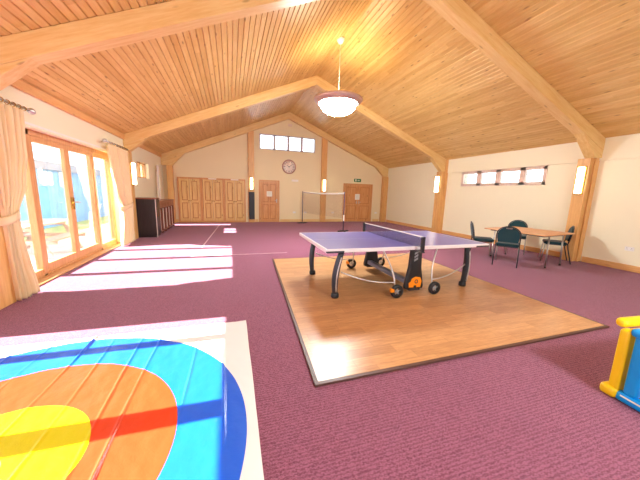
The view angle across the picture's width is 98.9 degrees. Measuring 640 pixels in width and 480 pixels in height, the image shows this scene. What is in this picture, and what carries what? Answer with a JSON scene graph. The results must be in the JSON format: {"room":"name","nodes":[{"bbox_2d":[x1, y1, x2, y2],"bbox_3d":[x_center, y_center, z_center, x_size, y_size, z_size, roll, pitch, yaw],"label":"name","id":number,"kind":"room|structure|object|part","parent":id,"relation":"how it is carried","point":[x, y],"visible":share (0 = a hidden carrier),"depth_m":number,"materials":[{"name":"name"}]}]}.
{"room":"community hall","nodes":[
{"label":"community hall","id":0,"kind":"room"},
{"bbox_2d":[0,85,163,241],"bbox_3d":[-4.166,-0.677,3.409,0.300,2.900,18.370,-1,10,-18],"label":"wall","id":1,"kind":"structure","parent":0,"point":[47,116],"depth_m":5.45,"materials":[{"name":"beige paint"}]},
{"bbox_2d":[0,97,35,114],"bbox_3d":[-3.942,-1.725,3.407,0.173,0.089,0.985,-1,10,-18],"label":"curtain rod","id":2,"kind":"object","parent":1,"relation":"attached to","point":[31,111],"visible":0.93,"depth_m":3.60,"materials":[{"name":"metal"}]},
{"bbox_2d":[0,102,40,300],"bbox_3d":[-3.915,-0.467,3.529,0.186,2.420,0.646,-2,10,-21],"label":"curtain","id":3,"kind":"object","parent":2,"relation":"hanging from","point":[13,148],"visible":1,"depth_m":3.43,"materials":[{"name":"beige fabric"}]},
{"bbox_2d":[20,121,120,285],"bbox_3d":[-4.747,-0.741,5.284,0.310,2.360,4.040,-1,10,-18],"label":"door","id":4,"kind":"structure","parent":1,"relation":"in","point":[68,219],"depth_m":5.07,"materials":[{"name":"brown wood"}]},
{"bbox_3d":[-4.347,-0.446,3.866,0.006,2.020,0.820,-1,10,-18],"label":"pane","id":5,"kind":"part","parent":4,"relation":"part of","materials":[{"name":"clear glass"}]},
{"bbox_3d":[-4.345,-0.446,3.867,0.070,2.160,0.800,-1,10,-18],"label":"panel","id":6,"kind":"part","parent":4,"relation":"part of","materials":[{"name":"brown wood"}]},
{"bbox_3d":[-4.651,-0.644,4.793,0.006,1.960,0.900,-1,10,-18],"label":"pane","id":7,"kind":"part","parent":4,"relation":"part of","materials":[{"name":"clear glass"}]},
{"bbox_3d":[-4.589,-1.892,5.127,0.014,0.030,4.040,-1,10,-18],"label":"drip rail","id":8,"kind":"part","parent":4,"relation":"part of","materials":[{"name":"brown wood"}]},
{"bbox_3d":[-4.959,-0.814,5.735,0.006,1.960,0.850,-1,10,-18],"label":"pane","id":9,"kind":"part","parent":4,"relation":"part of","materials":[{"name":"clear glass"}]},
{"bbox_3d":[-5.262,-0.952,6.662,0.006,2.020,0.850,-1,10,-18],"label":"pane","id":10,"kind":"part","parent":4,"relation":"part of","materials":[{"name":"clear glass"}]},
{"bbox_3d":[-5.260,-0.952,6.663,0.070,2.160,0.830,-1,10,-18],"label":"panel","id":11,"kind":"part","parent":4,"relation":"part of","materials":[{"name":"clear glass"}]},
{"bbox_2d":[10,79,161,156],"bbox_3d":[-3.898,-2.009,3.042,0.050,0.135,17.970,-1,10,-18],"label":"trim","id":12,"kind":"structure","parent":1,"relation":"attached to","point":[21,85],"depth_m":4.78,"materials":[{"name":"brown wood"}]},
{"bbox_2d":[101,138,127,149],"bbox_3d":[-5.026,-2.325,6.718,0.173,0.089,1.505,-1,10,-18],"label":"curtain rod","id":13,"kind":"object","parent":1,"relation":"attached to","point":[104,140],"visible":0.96,"depth_m":6.53,"materials":[{"name":"metal"}]},
{"bbox_2d":[106,144,135,245],"bbox_3d":[-5.045,-1.094,6.994,0.186,2.420,1.309,-1,10,-17],"label":"curtain","id":14,"kind":"object","parent":13,"relation":"hanging from","point":[118,157],"visible":1,"depth_m":6.95,"materials":[{"name":"beige fabric"}]},
{"bbox_2d":[137,162,145,177],"bbox_3d":[-6.055,-2.331,9.127,0.100,0.520,1.300,-1,10,-18],"label":"window","id":15,"kind":"structure","parent":1,"relation":"in","point":[141,170],"depth_m":9.43,"materials":[{"name":"brown wood"}]},
{"bbox_3d":[-6.152,-2.386,9.432,0.006,0.460,0.590,-1,10,-18],"label":"pane","id":16,"kind":"part","parent":15,"relation":"part of","materials":[{"name":"clear glass"}]},
{"bbox_2d":[156,165,160,198],"bbox_3d":[-6.287,-2.248,10.645,0.086,1.271,0.229,-1,10,-18],"label":"curtain","id":17,"kind":"object","parent":1,"relation":"hanging from","point":[157,166],"visible":0.99,"depth_m":10.62,"materials":[{"name":"beige fabric"}]},
{"bbox_2d":[123,75,446,171],"bbox_3d":[-0.156,-3.927,9.040,10.950,2.713,0.200,-1,10,-18],"label":"roof truss","id":18,"kind":"object","parent":1,"relation":"attached to","point":[134,139],"visible":0.86,"depth_m":8.38,"materials":[{"name":"brown wood"}]},
{"bbox_2d":[0,0,605,157],"bbox_3d":[1.327,-3.107,4.511,10.950,2.713,0.210,-1,10,-18],"label":"ceiling beam","id":19,"kind":"structure","parent":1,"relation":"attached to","point":[21,53],"depth_m":3.50,"materials":[{"name":"brown wood"}]},
{"bbox_2d":[162,119,381,221],"bbox_3d":[-1.591,-3.507,13.520,11.150,5.210,0.250,-1,10,-18],"label":"wall","id":20,"kind":"structure","parent":0,"point":[227,159],"depth_m":13.37,"materials":[{"name":"paint"}]},
{"bbox_2d":[259,180,279,221],"bbox_3d":[-2.467,-1.882,13.337,0.990,2.020,0.102,-1,10,-18],"label":"door","id":21,"kind":"structure","parent":20,"relation":"in","point":[268,205],"depth_m":13.35,"materials":[{"name":"brown wood"}]},
{"bbox_3d":[-2.296,-2.283,13.347,0.272,0.865,0.026,-1,10,-18],"label":"panel moulding","id":22,"kind":"part","parent":21,"relation":"part of","materials":[{"name":"brown wood"}]},
{"bbox_3d":[-2.322,-1.393,13.500,0.272,0.709,0.026,-1,10,-18],"label":"panel moulding","id":23,"kind":"part","parent":21,"relation":"part of","materials":[{"name":"brown wood"}]},
{"bbox_2d":[161,112,387,176],"bbox_3d":[-1.482,-4.660,13.091,10.950,2.713,0.210,-1,10,-18],"label":"roof truss","id":24,"kind":"object","parent":20,"relation":"attached to","point":[170,157],"visible":0.97,"depth_m":12.57,"materials":[{"name":"brown wood"}]},
{"bbox_2d":[259,133,314,152],"bbox_3d":[-1.544,-4.649,13.233,2.720,0.700,0.100,-1,10,-18],"label":"window","id":25,"kind":"structure","parent":20,"relation":"in","point":[274,136],"depth_m":13.17,"materials":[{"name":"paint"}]},
{"bbox_2d":[282,159,295,173],"bbox_3d":[-1.511,-3.577,13.380,0.690,0.690,0.033,-1,10,-18],"label":"wall clock","id":26,"kind":"object","parent":20,"relation":"attached to","point":[288,166],"visible":1,"depth_m":13.38,"materials":[{"name":"brown metal"}]},
{"bbox_2d":[280,219,318,221],"bbox_3d":[-1.023,-1.000,14.015,2.050,0.135,0.022,-1,10,-18],"label":"baseboard","id":27,"kind":"structure","parent":20,"relation":"attached to","point":[281,220],"depth_m":13.99,"materials":[{"name":"brown wood"}]},
{"bbox_2d":[325,219,340,221],"bbox_3d":[0.714,-1.045,14.575,0.920,0.135,0.022,-1,10,-18],"label":"baseboard","id":28,"kind":"structure","parent":20,"relation":"attached to","point":[326,220],"depth_m":14.56,"materials":[{"name":"brown wood"}]},
{"bbox_2d":[342,183,372,221],"bbox_3d":[2.033,-2.000,14.789,1.710,2.020,0.102,-1,10,-18],"label":"door","id":29,"kind":"structure","parent":20,"relation":"in","point":[354,210],"depth_m":14.81,"materials":[{"name":"brown wood"}]},
{"bbox_2d":[0,221,639,479],"bbox_3d":[1.164,0.724,5.327,11.550,0.200,18.620,-1,10,-18],"label":"floor","id":30,"kind":"structure","parent":0,"point":[538,410],"depth_m":2.42,"materials":[{"name":"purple carpet"}]},
{"bbox_2d":[0,213,16,309],"bbox_3d":[-3.853,-0.398,3.145,0.120,2.457,0.290,-1,10,-18],"label":"column","id":31,"kind":"structure","parent":30,"relation":"on","point":[7,293],"depth_m":3.33,"materials":[{"name":"brown wood"}]},
{"bbox_2d":[0,320,263,479],"bbox_3d":[-1.781,1.196,1.375,2.883,0.029,2.890,-1,10,-18],"label":"mat","id":32,"kind":"object","parent":30,"relation":"on","point":[179,403],"visible":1,"depth_m":1.86,"materials":[{"name":"plastic"}]},
{"bbox_2d":[128,151,138,238],"bbox_3d":[-5.382,-1.242,7.814,0.120,2.457,0.280,-1,10,-18],"label":"column","id":33,"kind":"structure","parent":30,"relation":"on","point":[129,153],"depth_m":7.85,"materials":[{"name":"brown wood"}]},
{"bbox_2d":[130,162,136,184],"bbox_3d":[-5.263,-1.867,7.740,0.090,0.628,0.208,-1,10,-18],"label":"wall sconce","id":34,"kind":"object","parent":33,"relation":"attached to","point":[132,164],"visible":1,"depth_m":7.68,"materials":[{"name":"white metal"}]},
{"bbox_3d":[-5.263,-1.867,7.740,0.090,0.628,0.208,-1,10,-18],"label":"plate","id":35,"kind":"part","parent":34,"relation":"part of","materials":[{"name":"gold metal"}]},
{"bbox_2d":[135,197,160,237],"bbox_3d":[-5.272,-0.700,8.418,0.624,1.190,0.470,-1,10,-18],"label":"base cabinet","id":36,"kind":"object","parent":30,"relation":"on","point":[147,208],"visible":0.94,"depth_m":8.23,"materials":[{"name":"brown wood"}]},
{"bbox_3d":[-5.013,-0.723,8.507,0.018,1.040,0.395,-1,10,-18],"label":"cabinet door","id":37,"kind":"part","parent":36,"relation":"part of","materials":[{"name":"black wood"}]},
{"bbox_2d":[159,199,174,234],"bbox_3d":[-5.742,-0.885,9.790,0.570,1.065,2.440,-1,10,-18],"label":"sideboard","id":38,"kind":"object","parent":30,"relation":"on","point":[164,203],"visible":0.43,"depth_m":9.91,"materials":[{"name":"brown wood"}]},
{"bbox_3d":[-5.498,-1.283,9.798,0.030,0.180,2.400,-1,10,-18],"label":"rail","id":39,"kind":"part","parent":38,"relation":"part of","materials":[{"name":"brown wood"}]},
{"bbox_2d":[166,165,175,222],"bbox_3d":[-6.465,-1.978,11.923,0.220,2.457,0.250,-1,10,-18],"label":"column","id":40,"kind":"structure","parent":30,"relation":"on","point":[170,175],"depth_m":11.76,"materials":[{"name":"brown wood"}]},
{"bbox_2d":[177,177,202,222],"bbox_3d":[-5.809,-1.784,12.252,0.956,2.000,0.117,-1,10,-18],"label":"tall cabinet","id":41,"kind":"object","parent":30,"relation":"on","point":[186,197],"visible":1,"depth_m":12.23,"materials":[{"name":"brown wood"}]},
{"bbox_3d":[-6.007,-1.778,12.185,0.405,1.850,0.040,-1,10,-18],"label":"door","id":42,"kind":"part","parent":41,"relation":"part of","materials":[{"name":"brown wood"}]},
{"bbox_3d":[-5.609,-1.788,12.313,0.405,1.850,0.040,-1,10,-18],"label":"door","id":43,"kind":"part","parent":41,"relation":"part of","materials":[{"name":"brown wood"}]},
{"bbox_2d":[201,178,224,221],"bbox_3d":[-4.895,-1.808,12.546,0.956,2.000,0.117,-1,10,-18],"label":"tall cabinet","id":44,"kind":"object","parent":30,"relation":"on","point":[211,197],"visible":0.99,"depth_m":12.53,"materials":[{"name":"brown wood"}]},
{"bbox_3d":[-5.094,-1.802,12.480,0.405,1.850,0.040,-1,10,-18],"label":"cupboard door","id":45,"kind":"part","parent":44,"relation":"part of","materials":[{"name":"brown wood"}]},
{"bbox_3d":[-4.695,-1.812,12.608,0.405,1.850,0.040,-1,10,-18],"label":"cupboard door","id":46,"kind":"part","parent":44,"relation":"part of","materials":[{"name":"brown wood"}]},
{"bbox_2d":[224,179,245,221],"bbox_3d":[-3.982,-1.831,12.841,0.956,2.000,0.117,-1,10,-18],"label":"tall cabinet","id":47,"kind":"object","parent":30,"relation":"on","point":[235,199],"visible":0.99,"depth_m":12.82,"materials":[{"name":"brown wood"}]},
{"bbox_3d":[-4.181,-1.826,12.774,0.405,1.850,0.040,-1,10,-18],"label":"cupboard door","id":48,"kind":"part","parent":47,"relation":"part of","materials":[{"name":"brown wood"}]},
{"bbox_3d":[-4.168,-2.239,12.701,0.235,0.840,0.026,-1,10,-18],"label":"panel moulding","id":49,"kind":"part","parent":47,"relation":"part of","materials":[{"name":"brown wood"}]},
{"bbox_3d":[-3.782,-1.836,12.903,0.405,1.850,0.040,-1,10,-18],"label":"cupboard door","id":50,"kind":"part","parent":47,"relation":"part of","materials":[{"name":"brown wood"}]},
{"bbox_2d":[248,131,254,221],"bbox_3d":[-3.229,-2.925,12.880,0.270,4.186,0.139,-1,10,-18],"label":"column","id":51,"kind":"structure","parent":30,"relation":"on","point":[250,134],"depth_m":12.68,"materials":[{"name":"brown wood"}]},
{"bbox_2d":[250,177,252,189],"bbox_3d":[-3.202,-2.637,12.818,0.138,0.568,0.090,-1,10,-18],"label":"wall sconce","id":52,"kind":"object","parent":51,"relation":"attached to","point":[251,178],"visible":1,"depth_m":12.78,"materials":[{"name":"white glass"}]},
{"bbox_2d":[249,192,254,218],"bbox_3d":[-3.237,-1.630,13.009,0.260,1.290,0.050,-1,10,-18],"label":"pad","id":53,"kind":"object","parent":51,"relation":"attached to","point":[251,194],"visible":1,"depth_m":12.98,"materials":[{"name":"black plastic"}]},
{"bbox_2d":[297,191,347,231],"bbox_3d":[0.044,-1.347,12.033,0.520,1.550,3.481,-5,12,-34],"label":"net","id":54,"kind":"object","parent":30,"relation":"on","point":[321,194],"visible":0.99,"depth_m":11.78,"materials":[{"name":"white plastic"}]},
{"bbox_3d":[-0.849,-1.602,13.312,0.036,1.530,0.038,-5,12,-34],"label":"post","id":55,"kind":"part","parent":54,"relation":"part of","materials":[{"name":"grey metal"}]},
{"bbox_3d":[0.937,-1.111,10.751,0.036,1.530,0.038,-5,12,-34],"label":"post","id":56,"kind":"part","parent":54,"relation":"part of","materials":[{"name":"grey metal"}]},
{"bbox_2d":[319,138,327,221],"bbox_3d":[0.181,-3.002,13.983,0.280,4.161,0.139,-1,10,-18],"label":"column","id":57,"kind":"structure","parent":30,"relation":"on","point":[324,149],"depth_m":13.86,"materials":[{"name":"brown wood"}]},
{"bbox_2d":[379,177,388,221],"bbox_3d":[3.530,-2.239,15.149,0.270,2.457,0.250,-1,10,-18],"label":"column","id":58,"kind":"structure","parent":30,"relation":"on","point":[384,187],"depth_m":15.05,"materials":[{"name":"brown wood"}]},
{"bbox_2d":[431,171,444,232],"bbox_3d":[4.842,-1.514,11.140,0.270,2.457,0.290,-1,10,-18],"label":"column","id":59,"kind":"structure","parent":30,"relation":"on","point":[438,196],"depth_m":11.06,"materials":[{"name":"brown wood"}]},
{"bbox_2d":[433,176,439,192],"bbox_3d":[4.686,-2.223,10.977,0.090,0.648,0.208,-1,10,-18],"label":"wall sconce","id":60,"kind":"object","parent":59,"relation":"attached to","point":[437,179],"visible":1,"depth_m":10.94,"materials":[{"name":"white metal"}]},
{"bbox_2d":[434,177,438,191],"bbox_3d":[4.676,-2.223,10.973,0.058,0.616,0.176,-1,10,-18],"label":"diffuser","id":61,"kind":"object","parent":60,"relation":"attached to","point":[436,189],"depth_m":10.94,"materials":[{"name":"white plastic"}]},
{"bbox_2d":[272,253,608,386],"bbox_3d":[1.131,0.732,4.614,3.777,0.021,4.106,-1,10,-18],"label":"floor panel","id":62,"kind":"object","parent":30,"relation":"on","point":[366,331],"visible":0.96,"depth_m":3.31,"materials":[{"name":"brown wood"}]},
{"bbox_3d":[-0.530,0.776,4.079,0.032,0.019,4.112,-1,10,-14],"label":"edge trim","id":63,"kind":"part","parent":62,"relation":"part of","materials":[{"name":"brown wood"}]},
{"bbox_2d":[299,223,488,298],"bbox_3d":[1.150,0.247,4.713,2.740,0.902,1.844,-1,10,-18],"label":"table","id":64,"kind":"object","parent":62,"relation":"on","point":[371,242],"visible":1,"depth_m":4.24,"materials":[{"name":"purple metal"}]},
{"bbox_3d":[-0.133,0.262,4.966,0.117,0.683,0.167,6,11,24],"label":"leg","id":65,"kind":"part","parent":64,"relation":"part of","materials":[{"name":"black metal"}]},
{"bbox_3d":[0.241,0.473,3.801,0.167,0.683,0.117,7,11,29],"label":"leg","id":66,"kind":"part","parent":64,"relation":"part of","materials":[{"name":"black metal"}]},
{"bbox_3d":[0.501,0.011,4.463,1.364,0.038,1.527,-1,10,-18],"label":"edge frame","id":67,"kind":"part","parent":64,"relation":"part of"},
{"bbox_3d":[1.142,0.528,4.762,0.090,0.070,1.200,-1,10,-18],"label":"cross rail","id":68,"kind":"part","parent":64,"relation":"part of","materials":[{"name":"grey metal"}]},
{"bbox_3d":[1.431,0.064,3.811,0.048,0.217,0.044,-1,10,-18],"label":"net post","id":69,"kind":"part","parent":64,"relation":"part of","materials":[{"name":"black plastic"}]},
{"bbox_3d":[1.813,-0.022,4.878,1.364,0.038,1.527,-1,10,-18],"label":"edge frame","id":70,"kind":"part","parent":64,"relation":"part of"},
{"bbox_3d":[2.389,0.419,4.481,0.117,0.683,0.167,6,11,24],"label":"leg","id":71,"kind":"part","parent":64,"relation":"part of","materials":[{"name":"black metal"}]},
{"bbox_3d":[1.696,1.078,2.698,3.654,0.019,0.032,-2,10,-18],"label":"edge trim","id":72,"kind":"part","parent":62,"relation":"part of","materials":[{"name":"brown wood"}]},
{"bbox_3d":[2.855,0.688,5.169,0.032,0.019,4.066,-1,10,-16],"label":"edge trim","id":73,"kind":"part","parent":62,"relation":"part of","materials":[{"name":"brown wood"}]},
{"bbox_2d":[470,221,493,257],"bbox_3d":[4.042,-0.016,6.897,0.573,0.894,0.473,6,10,22],"label":"banquet chair","id":74,"kind":"object","parent":30,"relation":"on","point":[475,238],"visible":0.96,"depth_m":6.75,"materials":[{"name":"teal fabric"}]},
{"bbox_3d":[3.856,-0.283,6.933,0.103,0.341,0.410,6,11,22],"label":"backrest","id":75,"kind":"part","parent":74,"relation":"part of","materials":[{"name":"teal fabric"}]},
{"bbox_3d":[4.088,-0.027,6.875,0.430,0.065,0.430,6,11,22],"label":"seat","id":76,"kind":"part","parent":74,"relation":"part of","materials":[{"name":"teal fabric"}]},
{"bbox_2d":[491,226,521,267],"bbox_3d":[4.233,0.113,6.179,0.473,0.894,0.573,9,12,36],"label":"banquet chair","id":77,"kind":"object","parent":30,"relation":"on","point":[508,236],"visible":1,"depth_m":5.98,"materials":[{"name":"teal fabric"}]},
{"bbox_3d":[4.263,0.091,6.216,0.430,0.065,0.430,9,12,36],"label":"seat","id":78,"kind":"part","parent":77,"relation":"part of","materials":[{"name":"teal fabric"}]},
{"bbox_3d":[4.113,-0.111,5.972,0.410,0.341,0.103,9,12,36],"label":"backrest","id":79,"kind":"part","parent":77,"relation":"part of","materials":[{"name":"teal fabric"}]},
{"bbox_3d":[4.114,-0.084,5.978,0.460,0.446,0.108,9,12,36],"label":"frame","id":80,"kind":"part","parent":77,"relation":"part of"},
{"bbox_2d":[504,220,527,254],"bbox_3d":[5.454,-0.097,7.610,0.473,0.894,0.573,8,12,34],"label":"banquet chair","id":81,"kind":"object","parent":30,"relation":"on","point":[518,223],"visible":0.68,"depth_m":7.67,"materials":[{"name":"teal fabric"}]},
{"bbox_3d":[5.582,-0.371,7.737,0.410,0.341,0.103,8,12,34],"label":"backrest","id":82,"kind":"part","parent":81,"relation":"part of","materials":[{"name":"teal fabric"}]},
{"bbox_2d":[484,226,574,267],"bbox_3d":[4.970,0.134,6.627,1.280,0.742,1.320,-3,11,-26],"label":"meeting table","id":83,"kind":"object","parent":30,"relation":"on","point":[524,231],"visible":0.92,"depth_m":6.23,"materials":[{"name":"brown wood"}]},
{"bbox_3d":[4.954,0.266,5.974,0.032,0.679,0.060,5,10,18],"label":"leg","id":84,"kind":"part","parent":83,"relation":"part of","materials":[{"name":"metal"}]},
{"bbox_3d":[5.509,0.235,6.248,0.060,0.679,0.032,5,10,18],"label":"leg","id":85,"kind":"part","parent":83,"relation":"part of","materials":[{"name":"metal"}]},
{"bbox_2d":[538,226,574,263],"bbox_3d":[5.773,0.072,6.679,0.573,0.894,0.473,8,12,33],"label":"banquet chair","id":86,"kind":"object","parent":30,"relation":"on","point":[571,230],"visible":0.94,"depth_m":6.56,"materials":[{"name":"teal fabric"}]},
{"bbox_3d":[5.732,0.050,6.704,0.430,0.065,0.430,8,12,33],"label":"seat","id":87,"kind":"part","parent":86,"relation":"part of","materials":[{"name":"teal fabric"}]},
{"bbox_3d":[5.955,-0.152,6.523,0.103,0.341,0.410,8,12,33],"label":"backrest","id":88,"kind":"part","parent":86,"relation":"part of","materials":[{"name":"teal fabric"}]},
{"bbox_2d":[561,158,594,260],"bbox_3d":[6.302,-0.707,6.682,0.270,2.457,0.250,-1,10,-18],"label":"column","id":89,"kind":"structure","parent":30,"relation":"on","point":[578,202],"depth_m":6.61,"materials":[{"name":"brown wood"}]},
{"bbox_2d":[574,166,587,193],"bbox_3d":[6.155,-1.411,6.490,0.090,0.648,0.158,-1,10,-18],"label":"wall sconce","id":90,"kind":"object","parent":89,"relation":"attached to","point":[581,174],"visible":1,"depth_m":6.46,"materials":[{"name":"white glass"}]},
{"bbox_2d":[599,316,639,411],"bbox_3d":[2.854,0.947,1.866,1.150,0.625,0.790,0,10,-12],"label":"frame","id":91,"kind":"object","parent":30,"relation":"on","point":[626,362],"visible":1,"depth_m":2.03,"materials":[{"name":"yellow plastic"}]},
{"bbox_3d":[2.284,0.918,2.074,0.080,0.520,0.065,0,10,-12],"label":"yellow post","id":92,"kind":"part","parent":91,"relation":"part of","materials":[{"name":"plastic"}]},
{"bbox_3d":[2.794,0.613,2.163,1.140,0.070,0.070,0,10,-12],"label":"yellow rail","id":93,"kind":"part","parent":91,"relation":"part of","materials":[{"name":"plastic"}]},
{"bbox_3d":[2.349,1.230,1.762,0.085,0.075,0.700,0,10,-12],"label":"blue rail","id":94,"kind":"part","parent":91,"relation":"part of","materials":[{"name":"plastic"}]},
{"bbox_3d":[2.313,0.924,1.985,0.080,0.460,0.080,0,10,-12],"label":"blue post","id":95,"kind":"part","parent":91,"relation":"part of","materials":[{"name":"plastic"}]},
{"bbox_3d":[2.372,0.728,1.675,0.090,0.065,0.695,0,10,-12],"label":"blue rail","id":96,"kind":"part","parent":91,"relation":"part of","materials":[{"name":"plastic"}]},
{"bbox_2d":[0,0,639,167],"bbox_3d":[1.279,-3.398,4.619,11.378,2.554,18.420,-1,10,-18],"label":"ceiling","id":97,"kind":"structure","parent":0,"point":[409,66],"depth_m":5.68,"materials":[{"name":"brown wood"}]},
{"bbox_2d":[314,37,362,115],"bbox_3d":[0.468,-3.965,6.696,1.200,1.716,1.200,-1,10,-18],"label":"pendant lamp","id":98,"kind":"object","parent":97,"relation":"hanging from","point":[338,102],"visible":1,"depth_m":6.48,"materials":[{"name":"white glass"}]},
{"bbox_3d":[0.448,-3.258,6.817,0.910,0.280,0.910,-1,10,-18],"label":"lamp shade","id":99,"kind":"part","parent":98,"relation":"part of","materials":[{"name":"white glass"}]},
{"bbox_2d":[386,133,639,266],"bbox_3d":[6.523,-0.966,6.857,0.330,2.920,18.370,-1,10,-18],"label":"wall","id":100,"kind":"structure","parent":0,"point":[613,224],"depth_m":7.59,"materials":[{"name":"beige paint"}]},
{"bbox_2d":[386,220,430,230],"bbox_3d":[4.275,-0.733,13.364,0.022,0.135,3.940,-1,10,-18],"label":"baseboard","id":101,"kind":"structure","parent":100,"relation":"attached to","point":[388,221],"depth_m":13.20,"materials":[{"name":"brown wood"}]},
{"bbox_2d":[439,160,448,232],"bbox_3d":[4.960,-1.706,10.972,0.140,2.900,0.028,-1,10,-18],"label":"trim","id":102,"kind":"structure","parent":100,"relation":"attached to","point":[447,161],"depth_m":10.95,"materials":[{"name":"brown wood"}]},
{"bbox_2d":[441,230,559,256],"bbox_3d":[5.658,0.031,9.140,0.022,0.135,4.480,-1,10,-18],"label":"baseboard","id":103,"kind":"structure","parent":100,"relation":"attached to","point":[528,248],"depth_m":7.96,"materials":[{"name":"brown wood"}]},
{"bbox_2d":[461,165,547,185],"bbox_3d":[5.749,-2.015,8.837,0.090,0.515,2.930,-1,10,-18],"label":"window","id":104,"kind":"structure","parent":100,"relation":"in","point":[467,178],"depth_m":8.74,"materials":[{"name":"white glass"}]},
{"bbox_3d":[5.419,-2.199,9.854,0.006,0.455,0.700,-1,10,-18],"label":"pane","id":105,"kind":"part","parent":104,"relation":"part of","materials":[{"name":"clear glass"}]},
{"bbox_2d":[576,158,599,261],"bbox_3d":[6.415,-0.902,6.528,0.140,2.900,0.028,-1,10,-18],"label":"trim","id":106,"kind":"structure","parent":100,"relation":"attached to","point":[596,162],"depth_m":6.54,"materials":[{"name":"brown wood"}]},
{"bbox_2d":[581,256,639,272],"bbox_3d":[7.802,1.216,2.594,0.022,0.135,8.860,-1,10,-18],"label":"baseboard","id":107,"kind":"structure","parent":100,"relation":"attached to","point":[636,269],"depth_m":6.20,"materials":[{"name":"brown wood"}]},
{"bbox_2d":[624,246,633,251],"bbox_3d":[6.701,0.193,5.934,0.014,0.090,0.150,-1,10,-18],"label":"wall socket","id":108,"kind":"object","parent":100,"relation":"attached to","point":[626,247],"visible":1,"depth_m":5.93,"materials":[{"name":"white plastic"}]}
]}

